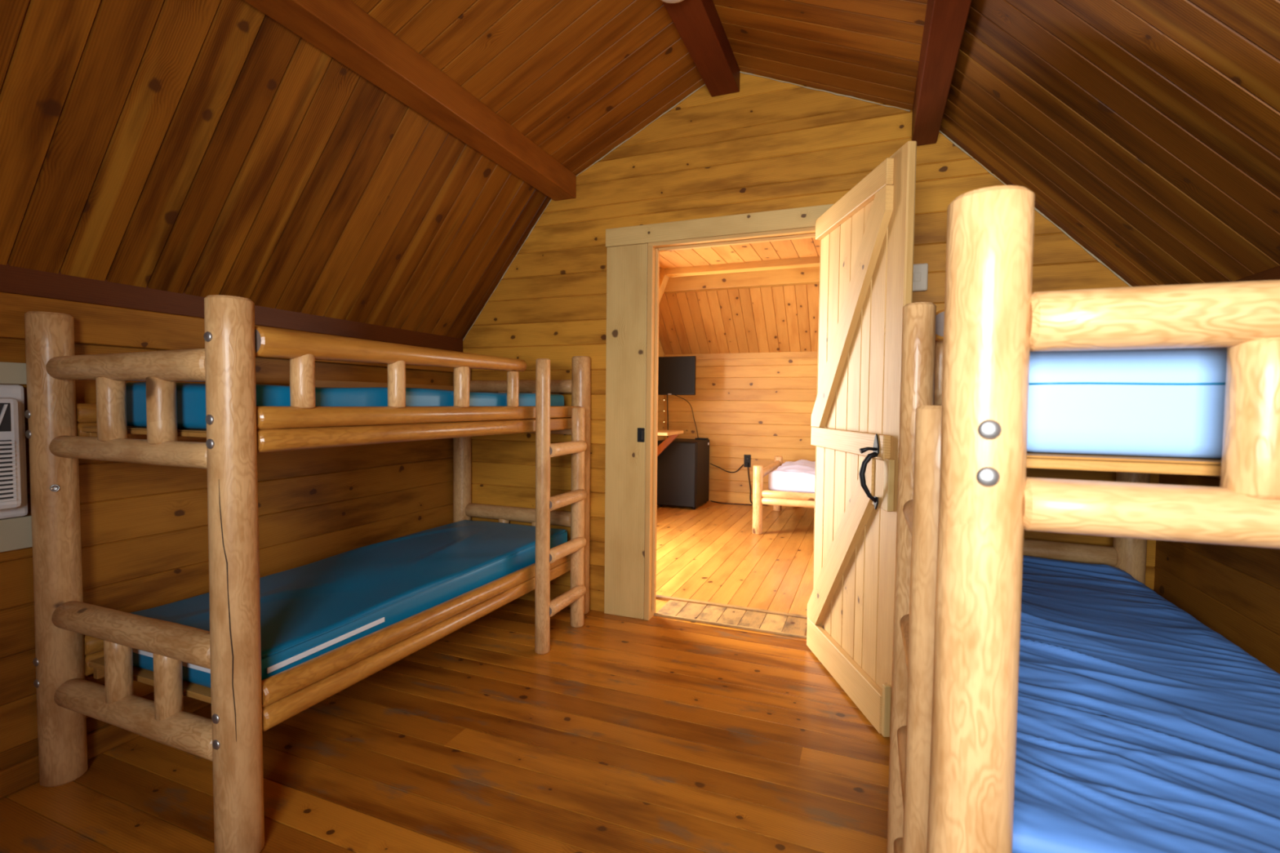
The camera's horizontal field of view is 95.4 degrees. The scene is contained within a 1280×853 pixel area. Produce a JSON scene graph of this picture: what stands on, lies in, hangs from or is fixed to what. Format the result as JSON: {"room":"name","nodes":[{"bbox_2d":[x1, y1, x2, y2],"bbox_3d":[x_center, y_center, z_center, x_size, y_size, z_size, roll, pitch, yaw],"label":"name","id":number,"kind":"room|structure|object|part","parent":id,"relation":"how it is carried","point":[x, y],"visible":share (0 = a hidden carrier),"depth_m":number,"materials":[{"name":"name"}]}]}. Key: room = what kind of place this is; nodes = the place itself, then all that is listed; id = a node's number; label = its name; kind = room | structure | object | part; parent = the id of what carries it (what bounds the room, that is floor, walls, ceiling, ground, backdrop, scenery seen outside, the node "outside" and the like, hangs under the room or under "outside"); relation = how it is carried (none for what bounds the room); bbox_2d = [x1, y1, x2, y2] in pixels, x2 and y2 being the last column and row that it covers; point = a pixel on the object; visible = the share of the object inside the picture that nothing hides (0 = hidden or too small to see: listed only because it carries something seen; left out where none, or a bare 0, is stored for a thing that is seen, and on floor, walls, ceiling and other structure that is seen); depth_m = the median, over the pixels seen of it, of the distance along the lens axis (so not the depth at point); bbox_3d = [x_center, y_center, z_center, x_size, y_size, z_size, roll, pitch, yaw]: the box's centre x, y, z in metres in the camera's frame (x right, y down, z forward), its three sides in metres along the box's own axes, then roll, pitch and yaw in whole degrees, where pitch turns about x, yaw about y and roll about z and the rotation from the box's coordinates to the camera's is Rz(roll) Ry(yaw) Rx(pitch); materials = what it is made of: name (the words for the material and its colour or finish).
{"room":"cabin bunk room","nodes":[
{"label":"cabin bunk room","id":0,"kind":"room"},
{"bbox_2d":[0,0,551,338],"bbox_3d":[-1.534,-0.908,1.757,0.768,0.934,3.902,1,3,22],"label":"ceiling","id":1,"kind":"structure","parent":0,"point":[198,148],"depth_m":1.98,"materials":[{"name":"brown wood"}]},
{"bbox_2d":[0,337,664,769],"bbox_3d":[-1.137,-0.341,3.803,0.130,2.850,7.650,1,3,22],"label":"wall","id":2,"kind":"structure","parent":0,"point":[144,527],"depth_m":2.22,"materials":[{"name":"brown wood"}]},
{"bbox_2d":[0,384,27,519],"bbox_3d":[-1.958,0.085,1.455,0.090,0.398,0.652,1,3,22],"label":"air conditioner","id":3,"kind":"object","parent":2,"relation":"attached to","point":[13,472],"visible":1,"depth_m":1.70,"materials":[{"name":"white plastic"}]},
{"bbox_2d":[0,403,11,431],"bbox_3d":[-1.924,-0.018,1.428,0.003,0.082,0.555,1,3,22],"label":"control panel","id":4,"kind":"object","parent":3,"relation":"attached to","point":[5,408],"depth_m":1.68,"materials":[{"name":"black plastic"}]},
{"bbox_2d":[0,440,17,502],"bbox_3d":[-1.922,0.137,1.436,0.008,0.177,0.560,1,3,22],"label":"grille","id":5,"kind":"object","parent":3,"relation":"attached to","point":[8,448],"depth_m":1.68,"materials":[{"name":"white plastic"}]},
{"bbox_2d":[0,361,32,552],"bbox_3d":[-1.998,0.101,1.454,0.019,0.562,0.820,1,3,22],"label":"trim","id":6,"kind":"structure","parent":2,"relation":"attached to","point":[15,533],"depth_m":1.75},
{"bbox_2d":[0,695,211,799],"bbox_3d":[-1.809,1.060,1.990,0.022,0.085,3.688,1,3,22],"label":"baseboard","id":7,"kind":"structure","parent":2,"relation":"attached to","point":[15,778],"depth_m":1.93,"materials":[{"name":"brown wood"}]},
{"bbox_2d":[0,261,462,351],"bbox_3d":[-1.794,-0.457,1.925,0.026,0.109,3.684,1,3,22],"label":"trim","id":8,"kind":"structure","parent":2,"relation":"attached to","point":[14,280],"depth_m":2.10,"materials":[{"name":"brown wood"}]},
{"bbox_2d":[0,292,463,372],"bbox_3d":[-1.791,-0.336,1.928,0.035,0.130,3.684,1,3,22],"label":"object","id":9,"kind":"structure","parent":2,"relation":"attached to","point":[94,324],"depth_m":1.97,"materials":[{"name":"brown wood"}]},
{"bbox_2d":[657,430,683,457],"bbox_3d":[0.125,0.297,6.206,0.533,0.502,0.540,1,3,22],"label":"wall shelf","id":10,"kind":"object","parent":2,"relation":"attached to","point":[673,434],"visible":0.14,"depth_m":6.34,"materials":[{"name":"brown wood"}]},
{"bbox_2d":[0,501,889,852],"bbox_3d":[0.649,1.138,3.162,3.792,0.120,7.826,1,3,22],"label":"floor","id":11,"kind":"structure","parent":0,"point":[658,734],"depth_m":1.99,"materials":[{"name":"brown wood"}]},
{"bbox_2d":[24,294,591,852],"bbox_3d":[-1.036,0.359,2.540,1.012,1.455,2.046,1,3,22],"label":"bunk bed","id":12,"kind":"object","parent":11,"relation":"on","point":[75,639],"visible":0.91,"depth_m":1.72,"materials":[{"name":"brown wood"}]},
{"bbox_3d":[-1.811,0.382,1.810,0.109,1.455,0.109,1,3,22],"label":"post","id":13,"kind":"part","parent":12,"relation":"part of","materials":[{"name":"brown wood"}]},
{"bbox_3d":[-1.441,-0.072,2.685,0.063,0.064,1.834,1,3,22],"label":"rail","id":14,"kind":"part","parent":12,"relation":"part of","materials":[{"name":"brown wood"}]},
{"bbox_3d":[-1.442,-0.010,2.688,0.063,0.068,1.834,1,3,22],"label":"rail","id":15,"kind":"part","parent":12,"relation":"part of","materials":[{"name":"brown wood"}]},
{"bbox_3d":[-1.448,0.685,2.716,0.068,0.098,1.835,1,3,22],"label":"rail","id":16,"kind":"part","parent":12,"relation":"part of","materials":[{"name":"brown wood"}]},
{"bbox_3d":[-1.449,0.748,2.719,0.068,0.090,1.835,1,3,22],"label":"rail","id":17,"kind":"part","parent":12,"relation":"part of","materials":[{"name":"brown wood"}]},
{"bbox_3d":[-1.424,-0.168,1.636,0.728,0.088,0.087,1,3,22],"label":"rail","id":18,"kind":"part","parent":12,"relation":"part of","materials":[{"name":"beige wood"}]},
{"bbox_3d":[-1.426,0.069,1.646,0.728,0.070,0.070,1,3,22],"label":"rail","id":19,"kind":"part","parent":12,"relation":"part of","materials":[{"name":"brown wood"}]},
{"bbox_3d":[-1.431,0.589,1.667,0.728,0.086,0.086,1,3,22],"label":"rail","id":20,"kind":"part","parent":12,"relation":"part of","materials":[{"name":"brown wood"}]},
{"bbox_3d":[-1.434,0.834,1.677,0.728,0.087,0.086,1,3,22],"label":"rail","id":21,"kind":"part","parent":12,"relation":"part of","materials":[{"name":"brown wood"}]},
{"bbox_3d":[-1.049,0.401,1.508,0.109,1.455,0.110,1,3,22],"label":"post","id":22,"kind":"part","parent":12,"relation":"part of","materials":[{"name":"brown wood"}]},
{"bbox_2d":[126,382,564,429],"bbox_3d":[-1.012,-0.092,2.478,0.620,0.138,1.736,1,3,22],"label":"mattress","id":23,"kind":"object","parent":12,"relation":"on","point":[190,397],"visible":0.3,"depth_m":1.76,"materials":[{"name":"teal plastic"}]},
{"bbox_2d":[130,520,567,688],"bbox_3d":[-1.055,0.654,2.548,0.718,0.140,1.780,1,3,22],"label":"mattress","id":24,"kind":"object","parent":12,"relation":"on","point":[308,611],"visible":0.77,"depth_m":2.21,"materials":[{"name":"teal plastic"}]},
{"bbox_3d":[-0.779,-0.246,2.112,0.080,0.082,1.271,1,3,22],"label":"guard rail","id":25,"kind":"part","parent":12,"relation":"part of","materials":[{"name":"beige wood"}]},
{"bbox_3d":[-0.678,0.010,2.385,0.063,0.067,1.834,1,3,22],"label":"rail","id":26,"kind":"part","parent":12,"relation":"part of","materials":[{"name":"brown wood"}]},
{"bbox_3d":[-0.685,0.705,2.414,0.068,0.097,1.835,1,3,22],"label":"rail","id":27,"kind":"part","parent":12,"relation":"part of","materials":[{"name":"brown wood"}]},
{"bbox_3d":[-0.685,0.768,2.416,0.067,0.090,1.835,1,3,22],"label":"rail","id":28,"kind":"part","parent":12,"relation":"part of","materials":[{"name":"brown wood"}]},
{"bbox_3d":[-0.677,-0.053,2.382,0.063,0.064,1.834,1,3,22],"label":"rail","id":29,"kind":"part","parent":12,"relation":"part of","materials":[{"name":"brown wood"}]},
{"bbox_3d":[-1.099,0.315,3.603,0.109,1.455,0.109,1,3,22],"label":"post","id":30,"kind":"part","parent":12,"relation":"part of","materials":[{"name":"brown wood"}]},
{"bbox_3d":[-0.719,0.522,3.459,0.728,0.086,0.086,1,3,22],"label":"rail","id":31,"kind":"part","parent":12,"relation":"part of","materials":[{"name":"brown wood"}]},
{"bbox_3d":[-0.712,-0.235,3.429,0.728,0.077,0.077,1,3,22],"label":"rail","id":32,"kind":"part","parent":12,"relation":"part of","materials":[{"name":"beige wood"}]},
{"bbox_3d":[-0.462,0.382,2.769,0.072,1.402,0.072,1,3,22],"label":"ladder rail","id":33,"kind":"part","parent":12,"relation":"part of","materials":[{"name":"brown wood"}]},
{"bbox_3d":[-0.714,0.003,3.438,0.728,0.071,0.070,1,3,22],"label":"rail","id":34,"kind":"part","parent":12,"relation":"part of","materials":[{"name":"brown wood"}]},
{"bbox_3d":[-0.332,0.484,3.108,0.074,1.172,0.074,1,3,22],"label":"ladder rail","id":35,"kind":"part","parent":12,"relation":"part of","materials":[{"name":"brown wood"}]},
{"bbox_3d":[-0.336,0.335,3.300,0.110,1.455,0.109,1,3,22],"label":"post","id":36,"kind":"part","parent":12,"relation":"part of","materials":[{"name":"brown wood"}]},
{"bbox_2d":[657,437,751,509],"bbox_3d":[0.768,0.539,6.805,1.001,0.782,0.702,1,3,22],"label":"mini fridge","id":37,"kind":"object","parent":11,"relation":"on","point":[683,465],"visible":0.95,"depth_m":6.59,"materials":[{"name":"black paint"}]},
{"bbox_3d":[0.404,0.537,6.601,0.475,0.725,0.053,1,3,22],"label":"door","id":38,"kind":"part","parent":37,"relation":"part of","materials":[{"name":"black paint"}]},
{"bbox_3d":[1.049,0.504,7.048,0.404,0.112,0.054,1,2,11],"label":"power cord","id":39,"kind":"part","parent":37,"relation":"part of","materials":[{"name":"black plastic"}]},
{"bbox_3d":[1.078,0.917,6.957,0.515,0.015,0.077,2,3,26],"label":"power cord","id":40,"kind":"part","parent":37,"relation":"part of","materials":[{"name":"black plastic"}]},
{"bbox_2d":[751,456,814,534],"bbox_3d":[2.239,0.677,5.601,2.076,0.632,1.354,1,3,22],"label":"bed","id":41,"kind":"object","parent":11,"relation":"on","point":[778,499],"visible":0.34,"depth_m":5.33,"materials":[{"name":"brown wood"}]},
{"bbox_3d":[1.087,0.675,5.380,0.095,0.632,0.094,1,3,22],"label":"post","id":42,"kind":"part","parent":41,"relation":"part of","materials":[{"name":"beige wood"}]},
{"bbox_3d":[1.322,0.435,5.956,0.074,0.073,1.180,1,3,22],"label":"rail","id":43,"kind":"part","parent":41,"relation":"part of","materials":[{"name":"brown wood"}]},
{"bbox_3d":[1.550,0.641,6.551,0.096,0.615,0.095,1,3,22],"label":"post","id":44,"kind":"part","parent":41,"relation":"part of","materials":[{"name":"beige wood"}]},
{"bbox_3d":[2.007,0.705,5.016,1.900,0.069,0.069,1,3,22],"label":"rail","id":45,"kind":"part","parent":41,"relation":"part of","materials":[{"name":"beige wood"}]},
{"bbox_3d":[2.007,0.640,5.013,1.900,0.068,0.069,1,3,22],"label":"rail","id":46,"kind":"part","parent":41,"relation":"part of","materials":[{"name":"beige wood"}]},
{"bbox_2d":[768,459,815,493],"bbox_3d":[2.248,0.490,5.590,1.835,0.218,1.150,1,3,22],"label":"mattress","id":47,"kind":"object","parent":41,"relation":"on","point":[798,476],"visible":0.26,"depth_m":5.35,"materials":[{"name":"white fabric"}]},
{"bbox_2d":[886,185,1279,852],"bbox_3d":[1.181,0.410,1.554,0.954,1.477,2.041,1,3,22],"label":"bunk bed","id":48,"kind":"object","parent":11,"relation":"on","point":[966,500],"visible":0.7,"depth_m":0.75,"materials":[{"name":"brown wood"}]},
{"bbox_3d":[0.615,0.440,1.325,0.072,1.425,0.073,1,3,22],"label":"ladder rail","id":49,"kind":"part","parent":48,"relation":"part of","materials":[{"name":"beige wood"}]},
{"bbox_3d":[0.495,0.565,0.989,0.082,1.200,0.083,1,3,22],"label":"ladder rail","id":50,"kind":"part","parent":48,"relation":"part of","materials":[{"name":"beige wood"}]},
{"bbox_3d":[0.936,-0.249,1.931,0.080,0.088,1.271,1,3,22],"label":"guard rail","id":51,"kind":"part","parent":48,"relation":"part of","materials":[{"name":"beige wood"}]},
{"bbox_3d":[0.458,0.433,0.803,0.103,1.477,0.104,1,3,22],"label":"post","id":52,"kind":"part","parent":48,"relation":"part of","materials":[{"name":"beige wood"}]},
{"bbox_3d":[1.550,0.510,2.451,0.728,0.086,0.087,1,3,22],"label":"rail","id":53,"kind":"part","parent":48,"relation":"part of","materials":[{"name":"brown wood"}]},
{"bbox_2d":[1026,347,1226,457],"bbox_3d":[1.189,-0.060,1.527,0.698,0.151,1.773,1,3,22],"label":"mattress","id":54,"kind":"object","parent":48,"relation":"on","point":[1157,402],"visible":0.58,"depth_m":0.79,"materials":[{"name":"blue plastic"}]},
{"bbox_3d":[1.932,0.387,2.294,0.103,1.477,0.104,1,3,22],"label":"post","id":55,"kind":"part","parent":48,"relation":"part of","materials":[{"name":"beige wood"}]},
{"bbox_2d":[1012,555,1279,852],"bbox_3d":[1.181,0.625,1.555,0.745,0.173,1.793,1,3,22],"label":"mattress","id":56,"kind":"object","parent":48,"relation":"on","point":[1142,728],"visible":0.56,"depth_m":1.11,"materials":[{"name":"blue fabric"}]},
{"bbox_3d":[0.842,0.111,0.638,0.728,0.070,0.070,1,3,22],"label":"rail","id":57,"kind":"part","parent":48,"relation":"part of","materials":[{"name":"beige wood"}]},
{"bbox_3d":[0.844,-0.128,0.629,0.728,0.077,0.077,1,3,22],"label":"rail","id":58,"kind":"part","parent":48,"relation":"part of","materials":[{"name":"beige wood"}]},
{"bbox_2d":[351,0,704,175],"bbox_3d":[-0.733,-1.580,1.414,1.029,0.576,3.902,1,3,22],"label":"ceiling","id":59,"kind":"structure","parent":0,"point":[578,79],"depth_m":2.48,"materials":[{"name":"brown wood"}]},
{"bbox_2d":[244,0,576,200],"bbox_3d":[-1.106,-1.299,1.621,0.139,0.128,3.684,1,3,22],"label":"ceiling beam","id":60,"kind":"structure","parent":59,"relation":"attached to","point":[341,29],"depth_m":2.18,"materials":[{"name":"brown wood"}]},
{"bbox_2d":[662,0,739,96],"bbox_3d":[-0.242,-1.694,1.263,0.146,0.123,3.684,1,3,22],"label":"ceiling beam","id":61,"kind":"structure","parent":59,"relation":"attached to","point":[698,23],"depth_m":2.57,"materials":[{"name":"brown wood"}]},
{"bbox_2d":[661,0,683,3],"bbox_3d":[0.123,-1.644,2.189,0.140,0.044,0.140,1,3,22],"label":"ceiling fixture","id":62,"kind":"object","parent":61,"relation":"attached to","point":[664,1],"visible":1,"depth_m":2.23,"materials":[{"name":"white plastic"}]},
{"bbox_2d":[658,284,819,355],"bbox_3d":[1.940,-1.250,6.267,3.792,0.842,0.879,1,3,22],"label":"ceiling","id":63,"kind":"structure","parent":0,"point":[784,318],"depth_m":6.60,"materials":[{"name":"brown wood"}]},
{"bbox_2d":[659,237,820,272],"bbox_3d":[1.214,-1.017,3.243,2.820,0.210,0.870,1,3,22],"label":"ceiling","id":64,"kind":"structure","parent":0,"point":[802,247],"depth_m":3.69,"materials":[{"name":"brown wood"}]},
{"bbox_2d":[658,255,819,303],"bbox_3d":[1.348,-0.954,3.706,2.870,0.370,0.095,1,3,22],"label":"trim","id":65,"kind":"structure","parent":64,"relation":"attached to","point":[813,261],"depth_m":3.95,"materials":[{"name":"brown wood"}]},
{"bbox_2d":[663,357,817,508],"bbox_3d":[2.055,0.020,6.721,3.730,2.050,0.100,1,3,22],"label":"wall","id":66,"kind":"structure","parent":0,"point":[762,409],"depth_m":6.98,"materials":[{"name":"brown wood"}]},
{"bbox_2d":[657,355,697,437],"bbox_3d":[0.463,-0.242,6.939,0.582,1.129,0.637,2,3,23],"label":"television","id":67,"kind":"object","parent":66,"relation":"attached to","point":[676,375],"visible":0.76,"depth_m":6.60,"materials":[{"name":"black plastic"}]},
{"bbox_3d":[0.345,-0.195,7.312,0.026,0.800,0.023,2,3,23],"label":"power cord","id":68,"kind":"part","parent":67,"relation":"part of","materials":[{"name":"black plastic"}]},
{"bbox_3d":[0.519,-0.028,6.960,0.122,0.699,0.587,2,3,36],"label":"power cord","id":69,"kind":"part","parent":67,"relation":"part of","materials":[{"name":"black plastic"}]},
{"bbox_2d":[664,351,817,359],"bbox_3d":[2.041,-0.822,6.632,3.730,0.070,0.015,1,3,22],"label":"trim","id":70,"kind":"structure","parent":66,"relation":"attached to","point":[812,353],"depth_m":6.91,"materials":[{"name":"brown wood"}]},
{"bbox_2d":[743,454,768,505],"bbox_3d":[1.384,0.639,6.936,0.306,0.597,0.034,1,3,22],"label":"power outlet","id":71,"kind":"object","parent":66,"relation":"attached to","point":[747,460],"visible":0.94,"depth_m":6.97,"materials":[{"name":"black plastic"}]},
{"bbox_3d":[1.287,0.413,6.981,0.080,0.150,0.007,1,3,22],"label":"plate","id":72,"kind":"part","parent":71,"relation":"part of","materials":[{"name":"black plastic"}]},
{"bbox_3d":[1.403,0.697,6.925,0.261,0.482,0.018,2,3,23],"label":"power cord","id":73,"kind":"part","parent":71,"relation":"part of","materials":[{"name":"black plastic"}]},
{"bbox_2d":[462,71,1159,612],"bbox_3d":[0.512,-0.350,3.036,3.500,2.962,0.066,1,3,22],"label":"wall","id":74,"kind":"structure","parent":0,"point":[767,144],"depth_m":3.07,"materials":[{"name":"brown wood"}]},
{"bbox_2d":[604,243,648,619],"bbox_3d":[-0.083,0.038,3.225,0.242,2.060,0.047,1,3,22],"label":"trim","id":75,"kind":"structure","parent":74,"relation":"attached to","point":[626,265],"depth_m":3.23,"materials":[{"name":"brown wood"}]},
{"bbox_2d":[644,245,659,620],"bbox_3d":[0.065,0.047,3.226,0.030,2.045,0.113,1,3,22],"label":"trim","id":76,"kind":"structure","parent":74,"relation":"attached to","point":[648,613],"depth_m":3.18,"materials":[{"name":"brown wood"}]},
{"bbox_2d":[605,204,833,248],"bbox_3d":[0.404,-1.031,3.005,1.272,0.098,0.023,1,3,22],"label":"trim","id":77,"kind":"structure","parent":74,"relation":"attached to","point":[799,217],"depth_m":3.00,"materials":[{"name":"brown wood"}]},
{"bbox_2d":[653,594,807,639],"bbox_3d":[0.473,1.090,3.300,1.100,0.062,0.315,1,3,22],"label":"trim","id":78,"kind":"structure","parent":74,"relation":"attached to","point":[784,624],"depth_m":3.27,"materials":[{"name":"brown wood"}]},
{"bbox_2d":[651,233,815,611],"bbox_3d":[0.479,0.040,3.060,0.860,2.000,0.025,1,3,22],"label":"trim","id":79,"kind":"structure","parent":74,"relation":"attached to","point":[809,235],"depth_m":3.19,"materials":[{"name":"brown wood"}]},
{"bbox_2d":[462,71,1132,341],"bbox_3d":[0.503,-1.152,2.970,3.456,1.328,0.009,1,3,22],"label":"trim","id":80,"kind":"structure","parent":74,"relation":"attached to","point":[741,72],"depth_m":2.78,"materials":[{"name":"brown wood"}]},
{"bbox_2d":[812,240,821,591],"bbox_3d":[0.895,0.068,2.901,0.028,2.045,0.105,1,3,22],"label":"trim","id":81,"kind":"structure","parent":74,"relation":"attached to","point":[820,240],"depth_m":2.85,"materials":[{"name":"brown wood"}]},
{"bbox_2d":[806,141,916,737],"bbox_3d":[0.852,0.053,2.429,0.124,2.088,0.810,0,2,-3],"label":"door","id":82,"kind":"structure","parent":74,"relation":"in","point":[867,236],"depth_m":2.30,"materials":[{"name":"brown wood"}]},
{"bbox_3d":[0.857,1.024,2.487,0.028,0.143,0.775,0,2,-3],"label":"cross rail","id":83,"kind":"part","parent":82,"relation":"part of","materials":[{"name":"brown wood"}]},
{"bbox_3d":[0.865,0.061,2.461,0.028,0.090,0.748,0,2,-3],"label":"cross rail","id":84,"kind":"part","parent":82,"relation":"part of","materials":[{"name":"brown wood"}]},
{"bbox_3d":[0.874,-0.927,2.437,0.028,0.095,0.715,0,2,-3],"label":"cross rail","id":85,"kind":"part","parent":82,"relation":"part of","materials":[{"name":"brown wood"}]},
{"bbox_3d":[0.839,0.087,2.140,0.067,0.025,0.020,0,2,-3],"label":"thumb lever","id":86,"kind":"part","parent":82,"relation":"part of","materials":[{"name":"black metal"}]},
{"bbox_3d":[0.842,0.166,2.140,0.067,0.279,0.038,0,2,-3],"label":"pull handle","id":87,"kind":"part","parent":82,"relation":"part of","materials":[{"name":"black metal"}]},
{"bbox_2d":[912,262,928,291],"bbox_3d":[1.272,-0.682,2.669,0.085,0.124,0.030,1,3,22],"label":"wall box","id":88,"kind":"object","parent":74,"relation":"attached to","point":[920,277],"visible":0.73,"depth_m":2.65,"materials":[{"name":"white plastic"}]},
{"bbox_2d":[712,0,927,110],"bbox_3d":[0.175,-1.616,1.052,0.922,0.461,3.902,1,3,22],"label":"ceiling","id":89,"kind":"structure","parent":0,"point":[869,50],"depth_m":2.43,"materials":[{"name":"brown wood"}]},
{"bbox_2d":[939,0,1279,286],"bbox_3d":[1.032,-0.917,0.737,1.013,1.034,3.902,1,3,22],"label":"ceiling","id":90,"kind":"structure","parent":0,"point":[1147,131],"depth_m":1.70,"materials":[{"name":"brown wood"}]},
{"bbox_2d":[911,0,971,145],"bbox_3d":[0.613,-1.303,0.938,0.103,0.171,3.684,1,3,22],"label":"ceiling beam","id":91,"kind":"structure","parent":90,"relation":"attached to","point":[945,20],"depth_m":2.04,"materials":[{"name":"brown wood"}]},
{"bbox_2d":[1153,346,1279,674],"bbox_3d":[1.498,0.372,0.683,0.100,1.728,3.748,1,3,22],"label":"wall","id":92,"kind":"structure","parent":0,"point":[1233,591],"depth_m":1.92,"materials":[{"name":"brown wood"}]},
{"bbox_2d":[1231,265,1279,282],"bbox_3d":[1.433,-0.352,0.647,0.030,0.138,3.684,1,3,22],"label":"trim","id":93,"kind":"structure","parent":92,"relation":"attached to","point":[1273,273],"depth_m":1.72,"materials":[{"name":"brown wood"}]},
{"bbox_3d":[1.253,-1.773,4.497,3.792,0.100,3.300,1,3,22],"label":"ceiling","id":94,"kind":"structure","parent":0,"visible":0},
{"bbox_2d":[662,266,819,293],"bbox_3d":[1.753,-1.608,5.855,3.730,0.329,0.120,1,3,22],"label":"ceiling beam","id":95,"kind":"structure","parent":94,"relation":"attached to","point":[806,275],"depth_m":6.06,"materials":[{"name":"brown wood"}]}
]}

